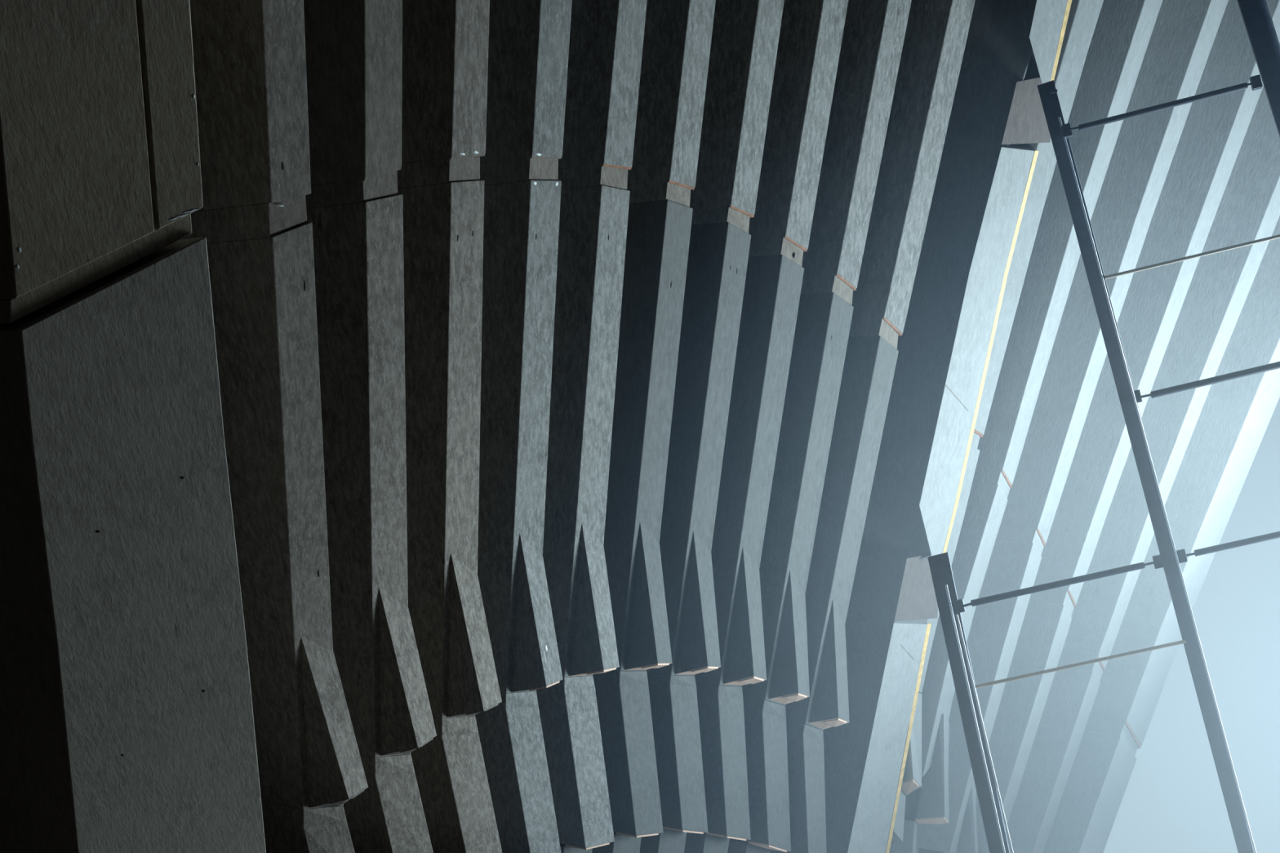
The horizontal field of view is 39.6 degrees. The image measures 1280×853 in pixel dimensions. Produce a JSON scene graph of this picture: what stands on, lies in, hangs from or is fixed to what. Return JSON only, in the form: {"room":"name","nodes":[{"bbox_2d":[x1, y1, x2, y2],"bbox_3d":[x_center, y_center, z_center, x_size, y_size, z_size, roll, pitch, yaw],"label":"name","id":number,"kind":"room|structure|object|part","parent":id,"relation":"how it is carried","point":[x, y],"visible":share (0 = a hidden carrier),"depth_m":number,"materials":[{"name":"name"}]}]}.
{"room":"concert hall","nodes":[
{"label":"concert hall","id":0,"kind":"room"},
{"bbox_2d":[885,776,944,852],"bbox_3d":[-3.000,-0.084,26.576,40.887,14.738,21.179,11,-19,-37],"label":"wall","id":1,"kind":"structure","parent":0,"point":[911,799],"depth_m":39.67,"materials":[{"name":"concrete"}]},
{"bbox_2d":[0,0,266,852],"bbox_3d":[-5.410,0.932,17.195,3.082,7.105,12.532,2,-15,-6],"label":"concrete slab","id":2,"kind":"object","parent":1,"relation":"attached to","point":[126,718],"visible":1,"depth_m":15.77,"materials":[{"name":"grey concrete"}]},
{"bbox_3d":[-4.856,-2.370,13.658,2.147,2.366,3.933,3,-15,-9],"label":"panel","id":3,"kind":"part","parent":2,"relation":"part of","materials":[{"name":"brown concrete"}]},
{"bbox_3d":[-4.199,-2.655,13.955,1.492,1.854,3.460,2,-15,-8],"label":"narrow panel","id":4,"kind":"part","parent":2,"relation":"part of","materials":[{"name":"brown concrete"}]},
{"bbox_2d":[181,0,368,809],"bbox_3d":[-4.040,0.487,19.777,2.023,6.899,13.248,2,-15,-7],"label":"rib","id":5,"kind":"object","parent":1,"relation":"attached to","point":[250,57],"visible":0.83,"depth_m":18.14,"materials":[{"name":"grey concrete"}]},
{"bbox_2d":[261,801,355,852],"bbox_3d":[-4.846,5.832,24.985,2.591,1.368,1.998,-11,-18,35],"label":"rib","id":6,"kind":"object","parent":1,"relation":"attached to","point":[287,829],"visible":0.54,"depth_m":24.23,"materials":[{"name":"grey concrete"}]},
{"bbox_2d":[302,0,436,757],"bbox_3d":[-3.447,-0.062,21.865,2.054,7.419,12.663,2,-15,-6],"label":"rib","id":7,"kind":"object","parent":1,"relation":"attached to","point":[353,48],"visible":0.7,"depth_m":20.51,"materials":[{"name":"grey concrete"}]},
{"bbox_2d":[343,754,433,852],"bbox_3d":[-4.155,5.862,27.013,1.900,2.023,3.619,-2,-15,6],"label":"rib","id":8,"kind":"object","parent":1,"relation":"attached to","point":[388,816],"visible":0.51,"depth_m":26.41,"materials":[{"name":"grey concrete"}]},
{"bbox_2d":[387,0,502,718],"bbox_3d":[-2.691,-0.501,23.590,2.106,7.793,12.296,2,-15,-6],"label":"rib","id":9,"kind":"object","parent":1,"relation":"attached to","point":[445,42],"visible":0.71,"depth_m":22.40,"materials":[{"name":"grey concrete"}]},
{"bbox_2d":[409,716,502,852],"bbox_3d":[-3.287,5.950,28.719,1.876,2.693,4.202,-2,-15,7],"label":"rib","id":10,"kind":"object","parent":1,"relation":"attached to","point":[450,769],"visible":0.49,"depth_m":28.06,"materials":[{"name":"grey concrete"}]},
{"bbox_2d":[475,690,560,852],"bbox_3d":[-2.390,6.065,30.216,1.835,3.208,4.662,-2,-15,6],"label":"rib","id":11,"kind":"object","parent":1,"relation":"attached to","point":[510,733],"visible":0.46,"depth_m":29.49,"materials":[{"name":"grey concrete"}]},
{"bbox_2d":[470,0,572,693],"bbox_3d":[-1.837,-0.822,25.008,2.102,8.110,12.158,2,-15,-6],"label":"rib","id":12,"kind":"object","parent":1,"relation":"attached to","point":[529,40],"visible":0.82,"depth_m":23.91,"materials":[{"name":"grey concrete"}]},
{"bbox_2d":[535,675,614,849],"bbox_3d":[-1.524,5.834,31.148,1.842,3.042,4.292,-2,-15,6],"label":"rib","id":13,"kind":"object","parent":1,"relation":"attached to","point":[568,708],"visible":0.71,"depth_m":30.61,"materials":[{"name":"grey concrete"}]},
{"bbox_2d":[560,844,592,852],"bbox_3d":[-1.591,7.863,32.678,1.715,0.851,1.239,-11,-18,35],"label":"rib","id":14,"kind":"object","parent":13,"relation":"attached to","point":[564,849],"visible":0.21,"depth_m":32.03,"materials":[{"name":"grey concrete"}]},
{"bbox_2d":[542,0,647,677],"bbox_3d":[-0.954,-1.038,26.142,2.101,8.346,12.183,1,-15,-5],"label":"rib","id":15,"kind":"object","parent":1,"relation":"attached to","point":[606,44],"visible":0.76,"depth_m":25.06,"materials":[{"name":"grey concrete"}]},
{"bbox_2d":[592,670,663,837],"bbox_3d":[-0.622,5.876,32.178,1.832,3.002,4.309,-2,-15,6],"label":"rib","id":16,"kind":"object","parent":1,"relation":"attached to","point":[623,697],"visible":0.66,"depth_m":31.60,"materials":[{"name":"grey concrete"}]},
{"bbox_2d":[591,831,641,852],"bbox_3d":[-0.699,7.908,33.691,1.684,0.795,1.272,-11,-18,35],"label":"rib","id":17,"kind":"object","parent":16,"relation":"attached to","point":[622,844],"visible":0.34,"depth_m":33.24,"materials":[{"name":"grey concrete"}]},
{"bbox_2d":[603,0,715,671],"bbox_3d":[-0.051,-1.137,27.076,2.086,8.575,12.446,1,-15,-5],"label":"rib","id":18,"kind":"object","parent":1,"relation":"attached to","point":[662,175],"visible":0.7,"depth_m":25.98,"materials":[{"name":"grey concrete"}]},
{"bbox_2d":[647,673,707,834],"bbox_3d":[0.251,6.052,33.129,1.820,2.925,4.325,-2,-15,6],"label":"rib","id":19,"kind":"object","parent":1,"relation":"attached to","point":[673,702],"visible":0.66,"depth_m":32.50,"materials":[{"name":"grey concrete"}]},
{"bbox_2d":[639,828,686,852],"bbox_3d":[0.167,8.059,34.592,1.612,0.744,1.374,-11,-18,35],"label":"rib","id":20,"kind":"object","parent":19,"relation":"attached to","point":[669,841],"visible":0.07,"depth_m":34.13,"materials":[{"name":"grey concrete"}]},
{"bbox_2d":[646,0,784,675],"bbox_3d":[0.855,-1.137,27.872,2.081,8.898,12.824,1,-15,-5],"label":"rib","id":21,"kind":"object","parent":1,"relation":"attached to","point":[745,33],"visible":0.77,"depth_m":26.69,"materials":[{"name":"grey concrete"}]},
{"bbox_2d":[695,683,751,840],"bbox_3d":[1.141,6.394,34.069,1.812,2.936,4.439,-1,-15,5],"label":"rib","id":22,"kind":"object","parent":1,"relation":"attached to","point":[720,708],"visible":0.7,"depth_m":33.42,"materials":[{"name":"grey concrete"}]},
{"bbox_2d":[684,832,729,852],"bbox_3d":[1.046,8.406,35.565,1.628,0.764,1.412,-11,-18,35],"label":"rib","id":23,"kind":"object","parent":22,"relation":"attached to","point":[695,842],"visible":0.38,"depth_m":34.98,"materials":[{"name":"grey concrete"}]},
{"bbox_2d":[703,697,791,852],"bbox_3d":[2.011,6.851,34.989,1.808,2.907,4.587,-1,-15,5],"label":"rib","id":24,"kind":"object","parent":1,"relation":"attached to","point":[765,722],"visible":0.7,"depth_m":34.35,"materials":[{"name":"grey concrete"}]},
{"bbox_2d":[727,840,770,852],"bbox_3d":[1.919,8.829,36.502,1.701,0.825,1.526,-11,-18,35],"label":"rib","id":25,"kind":"object","parent":24,"relation":"attached to","point":[734,846],"visible":0.48,"depth_m":35.75,"materials":[{"name":"grey concrete"}]},
{"bbox_2d":[694,0,848,686],"bbox_3d":[1.733,-1.059,28.595,2.078,9.246,13.347,1,-15,-5],"label":"rib","id":26,"kind":"object","parent":1,"relation":"attached to","point":[811,31],"visible":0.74,"depth_m":27.36,"materials":[{"name":"grey concrete"}]},
{"bbox_2d":[888,786,905,842],"bbox_3d":[5.052,8.534,39.501,2.333,1.342,1.532,-11,-18,35],"label":"rib","id":27,"kind":"object","parent":1,"relation":"attached to","point":[898,832],"visible":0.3,"depth_m":39.14,"materials":[{"name":"grey concrete"}]},
{"bbox_2d":[890,819,919,852],"bbox_3d":[5.797,9.724,41.249,1.747,1.372,3.401,0,-15,0],"label":"rib","id":28,"kind":"object","parent":1,"relation":"attached to","point":[908,845],"visible":0.27,"depth_m":40.25,"materials":[{"name":"grey concrete"}]},
{"bbox_2d":[913,0,1228,852],"bbox_3d":[7.319,1.591,33.915,2.468,13.770,21.689,1,-15,-3],"label":"rib","id":29,"kind":"object","parent":1,"relation":"attached to","point":[1184,33],"visible":0.43,"depth_m":30.99,"materials":[{"name":"grey concrete"}]},
{"bbox_2d":[944,0,1279,852],"bbox_3d":[8.191,1.855,34.442,2.271,14.014,22.880,1,-15,-4],"label":"rib","id":30,"kind":"object","parent":1,"relation":"attached to","point":[1215,129],"visible":0.3,"depth_m":30.84,"materials":[{"name":"grey concrete"}]},
{"bbox_2d":[1005,42,1279,852],"bbox_3d":[9.204,1.844,34.468,2.294,14.049,22.916,1,-15,-4],"label":"rib","id":31,"kind":"object","parent":1,"relation":"attached to","point":[1248,210],"visible":0.34,"depth_m":32.18,"materials":[{"name":"grey concrete"}]},
{"bbox_2d":[1043,216,1279,852],"bbox_3d":[10.280,2.584,35.187,2.442,12.990,21.413,1,-15,-4],"label":"rib","id":32,"kind":"object","parent":1,"relation":"attached to","point":[1234,418],"visible":0.49,"depth_m":34.37,"materials":[{"name":"grey concrete"}]},
{"bbox_2d":[1236,0,1279,137],"bbox_3d":[7.601,-4.775,21.687,0.313,2.125,1.827,-11,-19,37],"label":"bar","id":33,"kind":"object","parent":1,"relation":"attached to","point":[1255,14],"visible":1,"depth_m":21.69,"materials":[{"name":"black metal"}]},
{"bbox_2d":[822,0,1036,852],"bbox_3d":[4.577,1.536,32.356,1.928,13.233,19.886,1,-15,-3],"label":"wall","id":34,"kind":"structure","parent":0,"point":[997,51],"depth_m":30.17,"materials":[{"name":"concrete"}]},
{"bbox_2d":[768,722,826,852],"bbox_3d":[2.859,7.454,35.905,1.772,2.913,4.588,-2,-15,6],"label":"rib","id":35,"kind":"object","parent":34,"relation":"attached to","point":[805,743],"visible":0.49,"depth_m":35.15,"materials":[{"name":"grey concrete"}]},
{"bbox_2d":[742,0,911,705],"bbox_3d":[2.620,-0.901,29.279,2.076,9.648,14.016,1,-15,-5],"label":"rib","id":36,"kind":"object","parent":34,"relation":"attached to","point":[873,35],"visible":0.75,"depth_m":27.94,"materials":[{"name":"grey concrete"}]},
{"bbox_2d":[785,0,975,730],"bbox_3d":[3.502,-0.639,29.911,2.095,10.217,14.760,1,-15,-5],"label":"rib","id":37,"kind":"object","parent":34,"relation":"attached to","point":[936,33],"visible":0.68,"depth_m":28.32,"materials":[{"name":"grey concrete"}]},
{"bbox_2d":[847,551,937,852],"bbox_3d":[5.120,6.377,36.548,1.204,6.374,9.770,1,-15,-3],"label":"concrete pier","id":38,"kind":"object","parent":34,"relation":"attached to","point":[917,604],"visible":0.88,"depth_m":35.59,"materials":[{"name":"paint"}]},
{"bbox_3d":[5.507,7.224,37.301,0.105,5.127,7.552,0,-15,-1],"label":"edge trim","id":39,"kind":"part","parent":38,"relation":"part of","materials":[{"name":"paint"}]},
{"bbox_2d":[919,75,1050,555],"bbox_3d":[5.569,-1.494,29.628,1.112,5.992,8.598,2,-15,-6],"label":"concrete pier","id":40,"kind":"object","parent":34,"relation":"attached to","point":[1026,123],"visible":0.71,"depth_m":28.92,"materials":[{"name":"paint"}]},
{"bbox_3d":[5.835,-0.938,30.050,0.151,5.032,7.077,1,-15,-4],"label":"edge trim","id":41,"kind":"part","parent":40,"relation":"part of","materials":[{"name":"paint"}]},
{"bbox_2d":[897,0,1103,795],"bbox_3d":[5.349,0.218,31.814,2.186,11.536,17.362,1,-15,-3],"label":"rib","id":42,"kind":"object","parent":34,"relation":"attached to","point":[1083,15],"visible":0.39,"depth_m":28.92,"materials":[{"name":"grey concrete"}]},
{"bbox_2d":[915,0,1162,824],"bbox_3d":[6.322,0.762,33.019,2.358,12.549,19.543,1,-15,-3],"label":"rib","id":43,"kind":"object","parent":34,"relation":"attached to","point":[1123,29],"visible":0.51,"depth_m":30.45,"materials":[{"name":"grey concrete"}]},
{"bbox_2d":[1029,0,1071,84],"bbox_3d":[5.833,-6.101,25.042,0.781,2.010,2.717,0,-15,0],"label":"concrete pier","id":44,"kind":"object","parent":34,"relation":"attached to","point":[1049,15],"visible":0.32,"depth_m":25.17,"materials":[{"name":"paint"}]},
{"bbox_3d":[6.075,-6.041,25.106,0.103,1.814,1.975,2,-15,-6],"label":"edge trim","id":45,"kind":"part","parent":44,"relation":"part of","materials":[{"name":"paint"}]},
{"bbox_2d":[1037,80,1256,852],"bbox_3d":[6.622,0.837,22.936,0.263,9.108,6.292,-10,-18,32],"label":"bar","id":46,"kind":"object","parent":34,"relation":"attached to","point":[1047,91],"visible":1,"depth_m":22.82,"materials":[{"name":"grey metal"}]},
{"bbox_2d":[952,554,1163,613],"bbox_3d":[5.439,2.022,22.976,2.886,0.836,0.269,1,-15,-5],"label":"rod","id":47,"kind":"object","parent":46,"relation":"attached to","point":[959,606],"visible":1,"depth_m":22.86,"materials":[{"name":"paint"}]},
{"bbox_2d":[928,551,1013,852],"bbox_3d":[4.338,3.706,23.285,0.312,3.760,2.756,-7,-16,24],"label":"bar","id":48,"kind":"object","parent":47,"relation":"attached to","point":[990,803],"visible":1,"depth_m":23.21,"materials":[{"name":"grey metal"}]},
{"bbox_3d":[5.389,2.031,22.900,2.336,0.622,0.081,2,-15,-6],"label":"rod","id":49,"kind":"part","parent":47,"relation":"part of","materials":[{"name":"paint"}]},
{"bbox_2d":[975,640,1186,688],"bbox_3d":[5.754,3.119,23.300,2.855,0.657,0.045,0,-15,-1],"label":"rod","id":50,"kind":"object","parent":46,"relation":"attached to","point":[1167,645],"visible":1,"depth_m":23.28,"materials":[{"name":"grey metal"}]},
{"bbox_2d":[1061,74,1262,137],"bbox_3d":[6.334,-3.894,21.593,2.451,0.725,0.229,-2,-15,6],"label":"rod","id":51,"kind":"object","parent":46,"relation":"attached to","point":[1255,82],"visible":1,"depth_m":21.50,"materials":[{"name":"paint"}]},
{"bbox_3d":[6.330,-3.874,21.525,2.039,0.543,0.070,-1,-15,5],"label":"rod","id":52,"kind":"part","parent":51,"relation":"part of","materials":[{"name":"paint"}]},
{"bbox_2d":[1104,234,1279,279],"bbox_3d":[7.037,-2.154,22.300,2.513,0.617,0.043,-1,-15,3],"label":"rod","id":53,"kind":"object","parent":46,"relation":"on","point":[1275,237],"visible":0.95,"depth_m":22.28,"materials":[{"name":"grey metal"}]},
{"bbox_2d":[1132,361,1279,404],"bbox_3d":[7.263,-0.589,22.515,2.075,0.532,0.277,-3,-15,9],"label":"rod","id":54,"kind":"object","parent":46,"relation":"on","point":[1267,367],"visible":1,"depth_m":22.47,"materials":[{"name":"paint"}]},
{"bbox_2d":[1176,531,1279,563],"bbox_3d":[7.782,1.539,23.109,1.619,0.454,0.237,-3,-15,9],"label":"rod","id":55,"kind":"object","parent":46,"relation":"attached to","point":[1182,556],"visible":0.94,"depth_m":23.07,"materials":[{"name":"paint"}]},
{"bbox_3d":[7.898,1.496,23.100,1.391,0.374,0.082,-1,-15,3],"label":"rod","id":56,"kind":"part","parent":55,"relation":"part of","materials":[{"name":"paint"}]}
]}

